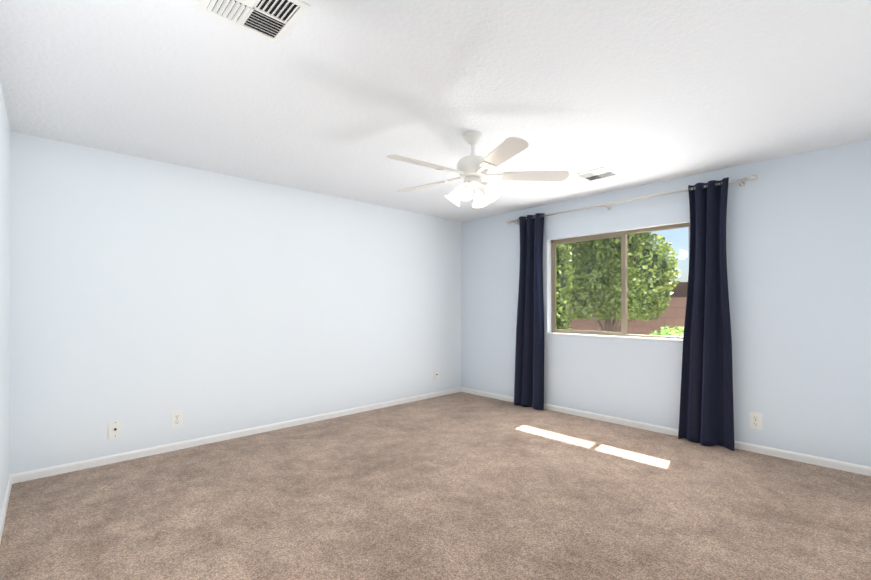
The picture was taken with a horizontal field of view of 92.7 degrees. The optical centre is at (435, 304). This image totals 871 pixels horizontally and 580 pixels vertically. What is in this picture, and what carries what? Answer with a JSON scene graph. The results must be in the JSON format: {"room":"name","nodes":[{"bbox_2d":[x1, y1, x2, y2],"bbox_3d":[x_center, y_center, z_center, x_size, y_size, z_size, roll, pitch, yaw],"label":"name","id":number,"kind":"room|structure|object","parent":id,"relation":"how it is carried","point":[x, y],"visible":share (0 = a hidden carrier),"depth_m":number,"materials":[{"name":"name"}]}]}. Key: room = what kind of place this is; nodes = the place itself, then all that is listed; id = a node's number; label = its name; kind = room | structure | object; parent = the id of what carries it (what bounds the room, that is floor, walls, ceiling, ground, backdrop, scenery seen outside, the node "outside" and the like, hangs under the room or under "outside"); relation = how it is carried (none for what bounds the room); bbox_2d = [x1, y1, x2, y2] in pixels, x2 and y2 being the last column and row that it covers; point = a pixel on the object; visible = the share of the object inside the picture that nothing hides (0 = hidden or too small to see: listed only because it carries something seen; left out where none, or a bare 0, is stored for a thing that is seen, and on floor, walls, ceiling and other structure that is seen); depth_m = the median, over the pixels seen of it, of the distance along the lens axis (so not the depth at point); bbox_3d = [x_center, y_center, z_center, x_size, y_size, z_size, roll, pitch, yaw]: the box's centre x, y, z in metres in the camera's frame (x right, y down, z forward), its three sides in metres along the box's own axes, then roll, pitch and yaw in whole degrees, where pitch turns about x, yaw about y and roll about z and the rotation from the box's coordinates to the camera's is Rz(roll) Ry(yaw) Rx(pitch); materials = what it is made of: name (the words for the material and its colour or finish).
{"room":"empty bedroom","nodes":[
{"label":"empty bedroom","id":0,"kind":"room"},
{"bbox_2d":[0,81,10,516],"bbox_3d":[-1.408,0.013,1.147,0.120,2.440,4.620,0,0,-43],"label":"wall","id":1,"kind":"structure","parent":0,"point":[5,164],"depth_m":2.50,"materials":[{"name":"paint"}]},
{"bbox_2d":[0,475,11,542],"bbox_3d":[-1.727,1.203,1.581,0.012,0.064,3.545,0,0,-43],"label":"baseboard","id":2,"kind":"structure","parent":1,"relation":"attached to","point":[5,506],"depth_m":2.45,"materials":[{"name":"white wood"}]},
{"bbox_2d":[10,131,460,474],"bbox_3d":[-1.306,0.024,4.490,4.840,2.440,0.120,0,0,-43],"label":"wall","id":3,"kind":"structure","parent":0,"point":[148,297],"depth_m":3.67,"materials":[{"name":"paint"}]},
{"bbox_2d":[108,419,121,438],"bbox_3d":[-2.513,0.978,3.260,0.088,0.142,0.020,0,0,-43],"label":"electrical outlet","id":4,"kind":"object","parent":3,"relation":"attached to","point":[114,428],"visible":1,"depth_m":3.26,"materials":[{"name":"white plastic"}]},
{"bbox_2d":[171,410,182,427],"bbox_3d":[-2.210,0.979,3.551,0.088,0.142,0.010,0,0,-43],"label":"electrical outlet","id":5,"kind":"object","parent":3,"relation":"attached to","point":[176,419],"visible":1,"depth_m":3.55,"materials":[{"name":"white plastic"}]},
{"bbox_2d":[11,387,460,483],"bbox_3d":[-1.282,1.211,4.418,4.540,0.064,0.012,0,0,-43],"label":"baseboard","id":6,"kind":"structure","parent":3,"relation":"attached to","point":[66,468],"depth_m":3.66,"materials":[{"name":"white wood"}]},
{"bbox_2d":[434,369,438,379],"bbox_3d":[0.019,0.947,5.633,0.088,0.142,0.020,0,0,-43],"label":"electrical outlet","id":7,"kind":"object","parent":3,"relation":"attached to","point":[436,374],"visible":1,"depth_m":5.63,"materials":[{"name":"white plastic"}]},
{"bbox_2d":[0,392,870,579],"bbox_3d":[0.315,1.278,2.757,4.840,0.080,4.860,0,0,-43],"label":"floor","id":8,"kind":"structure","parent":0,"point":[461,486],"depth_m":2.52,"materials":[{"name":"carpet"}]},
{"bbox_2d":[0,0,870,221],"bbox_3d":[0.315,-1.252,2.764,4.840,0.100,4.860,0,0,-43],"label":"ceiling","id":9,"kind":"structure","parent":0,"point":[341,98],"depth_m":2.31,"materials":[{"name":"white paint"}]},
{"bbox_2d":[197,0,309,43],"bbox_3d":[-0.736,-1.198,1.677,0.330,0.014,0.330,0,0,-43],"label":"ceiling vent","id":10,"kind":"object","parent":9,"relation":"in","point":[274,21],"visible":1,"depth_m":1.71,"materials":[{"name":"white metal"}]},
{"bbox_2d":[387,131,569,207],"bbox_3d":[0.223,-0.950,2.928,1.281,0.502,1.293,0,0,-43],"label":"ceiling fan","id":11,"kind":"object","parent":9,"relation":"hanging from","point":[473,168],"visible":1,"depth_m":2.87,"materials":[{"name":"white"}]},
{"bbox_2d":[573,166,620,181],"bbox_3d":[1.481,-1.192,3.816,0.310,0.014,0.310,0,0,-43],"label":"ceiling vent","id":12,"kind":"object","parent":9,"relation":"in","point":[597,174],"visible":1,"depth_m":3.79,"materials":[{"name":"white metal"}]},
{"bbox_2d":[461,139,870,466],"bbox_3d":[2.015,0.023,4.354,0.180,2.440,4.620,0,0,-43],"label":"wall","id":13,"kind":"structure","parent":0,"point":[798,240],"depth_m":3.49,"materials":[{"name":"paint"}]},
{"bbox_2d":[547,332,682,341],"bbox_3d":[1.874,0.339,4.426,0.097,0.016,1.500,0,0,-43],"label":"window sill","id":14,"kind":"structure","parent":13,"relation":"attached to","point":[646,338],"depth_m":4.33,"materials":[{"name":"white"}]},
{"bbox_2d":[551,223,689,338],"bbox_3d":[1.931,-0.216,4.481,0.060,1.120,1.500,0,0,-43],"label":"window","id":15,"kind":"structure","parent":13,"relation":"in","point":[624,299],"depth_m":4.40,"materials":[{"name":"brown"}]},
{"bbox_2d":[556,237,620,331],"bbox_3d":[1.737,-0.216,4.719,0.001,1.056,0.823,0,0,-43],"label":"screen","id":16,"kind":"object","parent":15,"relation":"attached to","point":[593,269],"depth_m":4.70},
{"bbox_2d":[506,175,757,450],"bbox_3d":[1.787,0.078,4.352,0.155,2.319,2.556,0,0,-43],"label":"curtains","id":17,"kind":"object","parent":13,"relation":"attached to","point":[706,415],"visible":1,"depth_m":3.71,"materials":[{"name":"blue fabric"}]},
{"bbox_2d":[461,387,870,475],"bbox_3d":[1.945,1.211,4.284,0.012,0.064,4.620,0,0,-43],"label":"baseboard","id":18,"kind":"structure","parent":13,"relation":"attached to","point":[828,463],"depth_m":3.58,"materials":[{"name":"white wood"}]},
{"bbox_2d":[749,411,761,429],"bbox_3d":[2.691,0.976,3.490,0.009,0.142,0.088,0,0,-43],"label":"outlet","id":19,"kind":"object","parent":13,"relation":"attached to","point":[757,425],"visible":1,"depth_m":3.49,"materials":[{"name":"white plastic"}]},
{"label":"outside","id":20,"kind":"structure","parent":0,"visible":0},
{"bbox_3d":[12.796,1.464,16.244,31.820,0.130,30.000,0,0,-43],"label":"ground","id":21,"kind":"structure","parent":20,"visible":0},
{"bbox_2d":[556,243,573,329],"bbox_3d":[1.921,-0.281,6.591,0.505,3.336,0.523,0,0,-43],"label":"tree","id":22,"kind":"object","parent":21,"relation":"on","point":[559,308],"depth_m":6.45,"materials":[{"name":"green plant"}]},
{"bbox_2d":[566,232,679,331],"bbox_3d":[3.116,-0.238,7.586,1.738,3.256,2.562,0,0,-43],"label":"tree","id":23,"kind":"object","parent":21,"relation":"on","point":[658,288],"depth_m":6.86,"materials":[{"name":"green plant"}]},
{"bbox_2d":[568,297,686,334],"bbox_3d":[4.826,0.625,8.095,0.200,1.540,21.000,0,0,-43],"label":"fence","id":24,"kind":"object","parent":21,"relation":"on","point":[674,314],"depth_m":8.33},
{"bbox_2d":[648,326,683,336],"bbox_3d":[3.426,0.841,5.804,0.895,1.126,1.234,0,0,-43],"label":"shrub","id":25,"kind":"object","parent":21,"relation":"on","point":[664,332],"depth_m":5.86,"materials":[{"name":"green plant"}]},
{"bbox_2d":[666,282,687,296],"bbox_3d":[17.863,0.126,21.679,7.200,2.620,17.200,0,0,-43],"label":"neighbouring house","id":26,"kind":"structure","parent":21,"relation":"on","point":[682,288],"depth_m":21.84,"materials":[{"name":"brown paint"}]}
]}

